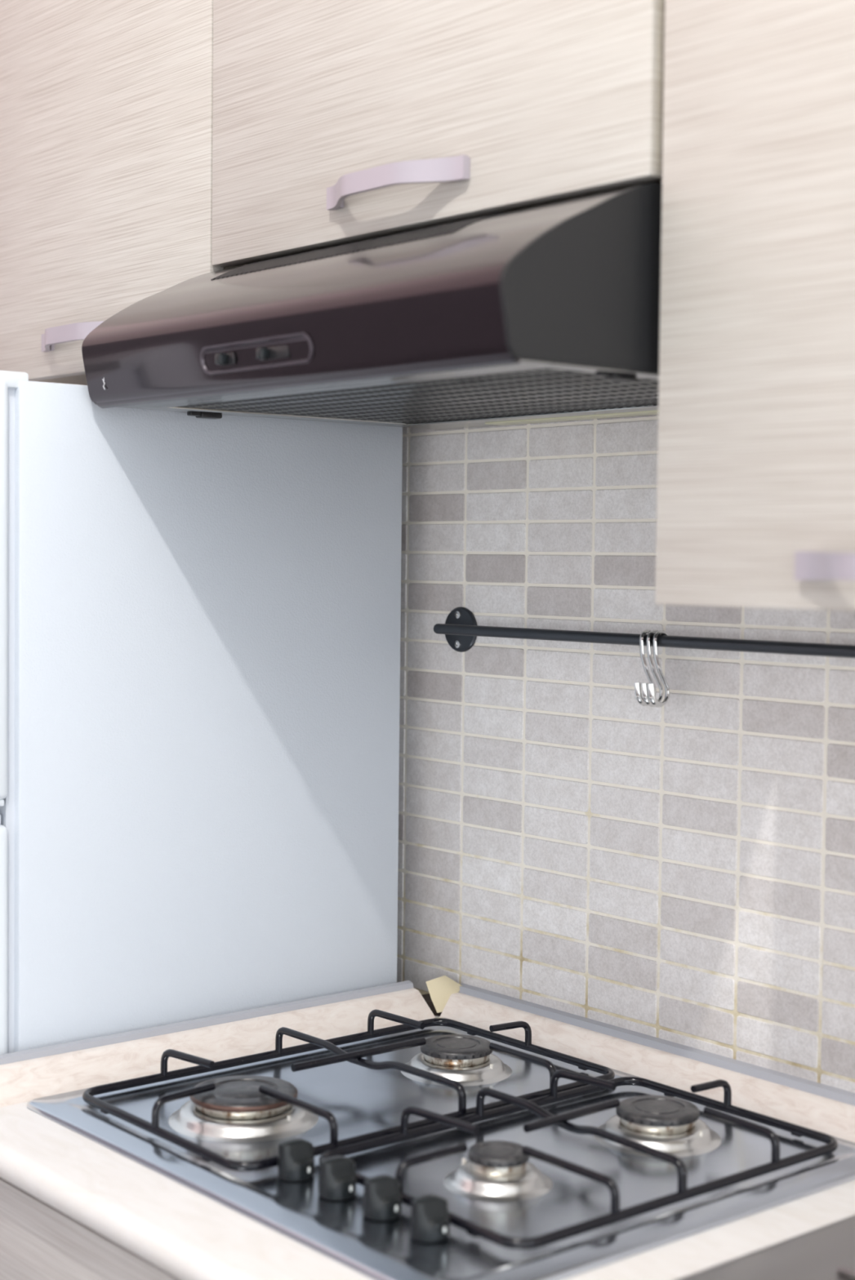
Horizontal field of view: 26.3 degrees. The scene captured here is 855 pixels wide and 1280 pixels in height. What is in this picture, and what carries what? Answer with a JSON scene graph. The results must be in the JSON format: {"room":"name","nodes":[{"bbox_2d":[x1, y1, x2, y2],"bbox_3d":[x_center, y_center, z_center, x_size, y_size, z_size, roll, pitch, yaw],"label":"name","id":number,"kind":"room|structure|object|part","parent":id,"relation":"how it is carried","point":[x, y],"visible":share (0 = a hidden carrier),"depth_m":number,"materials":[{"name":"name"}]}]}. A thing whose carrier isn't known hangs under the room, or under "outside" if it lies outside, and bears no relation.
{"room":"kitchen","nodes":[
{"label":"kitchen","id":0,"kind":"room"},
{"bbox_2d":[396,414,854,1093],"bbox_3d":[0.856,-0.180,1.162,0.121,3.100,4.420,-2,3,-40],"label":"wall","id":1,"kind":"structure","parent":0,"point":[681,871],"depth_m":1.87,"materials":[{"name":"grey tile"}]},
{"bbox_2d":[0,0,247,385],"bbox_3d":[-0.270,-0.680,2.119,0.344,0.752,0.482,-2,3,-40],"label":"upper cabinet","id":2,"kind":"object","parent":1,"relation":"attached to","point":[106,106],"visible":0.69,"depth_m":2.03,"materials":[{"name":"beige wood"}]},
{"bbox_3d":[-0.392,-0.339,2.036,0.036,0.020,0.192,-2,3,-40],"label":"handle","id":3,"kind":"part","parent":2,"relation":"part of","materials":[{"name":"grey metal"}]},
{"bbox_2d":[212,0,664,266],"bbox_3d":[0.083,-0.702,1.701,0.344,0.663,0.604,-2,3,-40],"label":"upper cabinet","id":4,"kind":"object","parent":1,"relation":"attached to","point":[336,122],"visible":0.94,"depth_m":1.60,"materials":[{"name":"beige wood"}]},
{"bbox_2d":[81,182,662,430],"bbox_3d":[0.032,-0.290,1.680,0.459,0.152,0.602,-2,3,-40],"label":"hood","id":5,"kind":"object","parent":4,"relation":"attached to","point":[547,313],"visible":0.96,"depth_m":1.47,"materials":[{"name":"brown metal"}]},
{"bbox_2d":[214,352,227,365],"bbox_3d":[-0.178,-0.243,1.582,0.009,0.010,0.009,-2,3,-40],"label":"switch","id":6,"kind":"object","parent":5,"relation":"attached to","point":[220,358],"depth_m":1.58,"materials":[{"name":"black plastic"}]},
{"bbox_3d":[-0.147,-0.242,1.551,0.008,0.025,0.164,-2,3,-40],"label":"control panel","id":7,"kind":"part","parent":5,"relation":"part of","materials":[{"name":"grey plastic"}]},
{"bbox_2d":[256,346,269,359],"bbox_3d":[-0.138,-0.240,1.535,0.009,0.010,0.009,-2,3,-40],"label":"switch","id":8,"kind":"object","parent":5,"relation":"attached to","point":[262,353],"depth_m":1.53,"materials":[{"name":"black plastic"}]},
{"bbox_3d":[-0.039,-0.405,1.615,0.036,0.020,0.192,-2,3,-40],"label":"handle","id":9,"kind":"part","parent":4,"relation":"part of","materials":[{"name":"grey metal"}]},
{"bbox_2d":[433,607,854,657],"bbox_3d":[0.660,0.030,1.276,0.040,0.050,2.030,-2,3,-40],"label":"utensil rail","id":10,"kind":"object","parent":1,"relation":"attached to","point":[460,629],"visible":1,"depth_m":1.81,"materials":[{"name":"grey metal"}]},
{"bbox_3d":[0.656,0.028,1.258,0.011,0.013,2.008,-2,3,-40],"label":"rod","id":11,"kind":"part","parent":10,"relation":"part of","materials":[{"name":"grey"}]},
{"bbox_2d":[633,629,656,706],"bbox_3d":[0.212,0.027,1.779,0.028,0.074,0.010,-2,3,-40],"label":"s-hook","id":12,"kind":"object","parent":10,"relation":"hanging from","point":[637,688],"visible":0.73,"depth_m":1.77,"materials":[{"name":"silver metal"}]},
{"bbox_2d":[640,629,662,706],"bbox_3d":[0.218,0.028,1.772,0.028,0.075,0.010,-2,3,-40],"label":"s-hook","id":13,"kind":"object","parent":10,"relation":"hanging from","point":[644,686],"visible":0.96,"depth_m":1.77,"materials":[{"name":"silver metal"}]},
{"bbox_2d":[647,630,669,706],"bbox_3d":[0.223,0.028,1.766,0.028,0.074,0.010,-2,3,-40],"label":"s-hook","id":14,"kind":"object","parent":10,"relation":"hanging from","point":[651,687],"visible":0.99,"depth_m":1.76,"materials":[{"name":"silver metal"}]},
{"bbox_2d":[654,0,854,611],"bbox_3d":[0.438,-0.515,1.285,0.344,0.991,0.480,-2,3,-40],"label":"upper cabinet","id":15,"kind":"object","parent":1,"relation":"attached to","point":[755,491],"visible":1,"depth_m":1.32,"materials":[{"name":"beige wood"}]},
{"bbox_3d":[0.314,-0.048,1.209,0.036,0.020,0.192,-2,3,-40],"label":"handle","id":16,"kind":"part","parent":15,"relation":"part of","materials":[{"name":"grey metal"}]},
{"bbox_2d":[675,1214,854,1279],"bbox_3d":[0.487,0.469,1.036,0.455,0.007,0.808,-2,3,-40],"label":"base cabinet","id":17,"kind":"object","parent":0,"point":[826,1252],"visible":1,"depth_m":1.34,"materials":[{"name":"beige wood"}]},
{"bbox_3d":[-1.450,1.422,0.599,4.800,0.100,6.400,-2,3,-40],"label":"floor","id":18,"kind":"structure","parent":0,"visible":0},
{"bbox_2d":[0,1177,180,1279],"bbox_3d":[-0.037,0.902,1.688,0.594,0.871,0.600,-2,3,-40],"label":"base cabinet","id":19,"kind":"object","parent":18,"relation":"on","point":[38,1241],"visible":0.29,"depth_m":1.55,"materials":[{"name":"beige wood"}]},
{"bbox_2d":[0,975,854,1279],"bbox_3d":[0.555,0.469,0.960,0.624,0.072,2.445,-2,3,-40],"label":"countertop","id":20,"kind":"structure","parent":19,"relation":"on","point":[178,1229],"depth_m":1.42,"materials":[{"name":"stone"}]},
{"bbox_2d":[0,980,435,1106],"bbox_3d":[-0.211,0.409,1.879,0.537,0.034,0.048,-2,3,-40],"label":"upstand","id":21,"kind":"object","parent":20,"relation":"on","point":[28,1075],"visible":0.91,"depth_m":1.86,"materials":[{"name":"stone"}]},
{"bbox_2d":[26,1017,854,1279],"bbox_3d":[0.016,0.423,1.629,0.511,0.033,0.606,-2,3,-40],"label":"gas hob","id":22,"kind":"object","parent":20,"relation":"in","point":[367,1229],"visible":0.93,"depth_m":1.54,"materials":[{"name":"silver metal"}]},
{"bbox_3d":[-0.166,0.427,1.655,0.136,0.013,0.136,-2,3,-40],"label":"burner","id":23,"kind":"part","parent":22,"relation":"part of","materials":[{"name":"silver metal"}]},
{"bbox_3d":[-0.108,0.433,1.504,0.031,0.015,0.031,-2,3,-40],"label":"knob","id":24,"kind":"part","parent":22,"relation":"part of","materials":[{"name":"black plastic"}]},
{"bbox_3d":[-0.072,0.436,1.461,0.031,0.015,0.031,-2,3,-40],"label":"knob","id":25,"kind":"part","parent":22,"relation":"part of","materials":[{"name":"black plastic"}]},
{"bbox_2d":[82,1008,614,1171],"bbox_3d":[-0.068,0.411,1.739,0.451,0.035,0.274,-2,3,-40],"label":"support","id":26,"kind":"object","parent":22,"relation":"on","point":[205,1065],"visible":0.98,"depth_m":1.73,"materials":[{"name":"black metal"}]},
{"bbox_3d":[-0.035,0.438,1.418,0.031,0.015,0.031,-2,3,-40],"label":"knob","id":27,"kind":"part","parent":22,"relation":"part of","materials":[{"name":"black plastic"}]},
{"bbox_3d":[0.002,0.441,1.374,0.031,0.015,0.031,-2,3,-40],"label":"knob","id":28,"kind":"part","parent":22,"relation":"part of","materials":[{"name":"black plastic"}]},
{"bbox_3d":[0.029,0.422,1.819,0.112,0.013,0.112,-2,3,-40],"label":"burner","id":29,"kind":"part","parent":22,"relation":"part of","materials":[{"name":"silver metal"}]},
{"bbox_3d":[0.058,0.437,1.494,0.090,0.013,0.090,-2,3,-40],"label":"burner","id":30,"kind":"part","parent":22,"relation":"part of","materials":[{"name":"silver metal"}]},
{"bbox_2d":[319,1069,837,1249],"bbox_3d":[0.132,0.422,1.550,0.389,0.035,0.258,-2,3,-40],"label":"support","id":31,"kind":"object","parent":22,"relation":"on","point":[444,1122],"visible":0.92,"depth_m":1.54,"materials":[{"name":"black metal"}]},
{"bbox_3d":[0.203,0.433,1.616,0.113,0.013,0.113,-2,3,-40],"label":"burner","id":32,"kind":"part","parent":22,"relation":"part of","materials":[{"name":"silver metal"}]},
{"bbox_3d":[0.012,0.399,2.059,0.036,0.044,0.054,-2,3,-40],"label":"corner cap","id":33,"kind":"part","parent":20,"relation":"part of","materials":[{"name":"beige plastic"}]},
{"bbox_2d":[439,983,854,1142],"bbox_3d":[0.798,0.454,1.131,0.035,0.036,2.394,-2,3,-40],"label":"upstand","id":34,"kind":"object","parent":20,"relation":"on","point":[829,1110],"visible":0.92,"depth_m":1.80,"materials":[{"name":"stone"}]},
{"bbox_2d":[0,370,402,1054],"bbox_3d":[-0.439,0.520,2.134,0.552,1.586,0.600,-2,3,-40],"label":"refrigerator","id":35,"kind":"object","parent":18,"relation":"on","point":[200,619],"visible":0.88,"depth_m":1.88,"materials":[{"name":"white metal"}]},
{"bbox_3d":[-0.626,0.691,1.986,0.069,1.052,0.600,-2,3,-40],"label":"door","id":36,"kind":"part","parent":35,"relation":"part of","materials":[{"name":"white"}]},
{"bbox_3d":[-0.618,-0.060,1.952,0.069,0.404,0.600,-2,3,-40],"label":"door","id":37,"kind":"part","parent":35,"relation":"part of","materials":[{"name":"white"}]}
]}

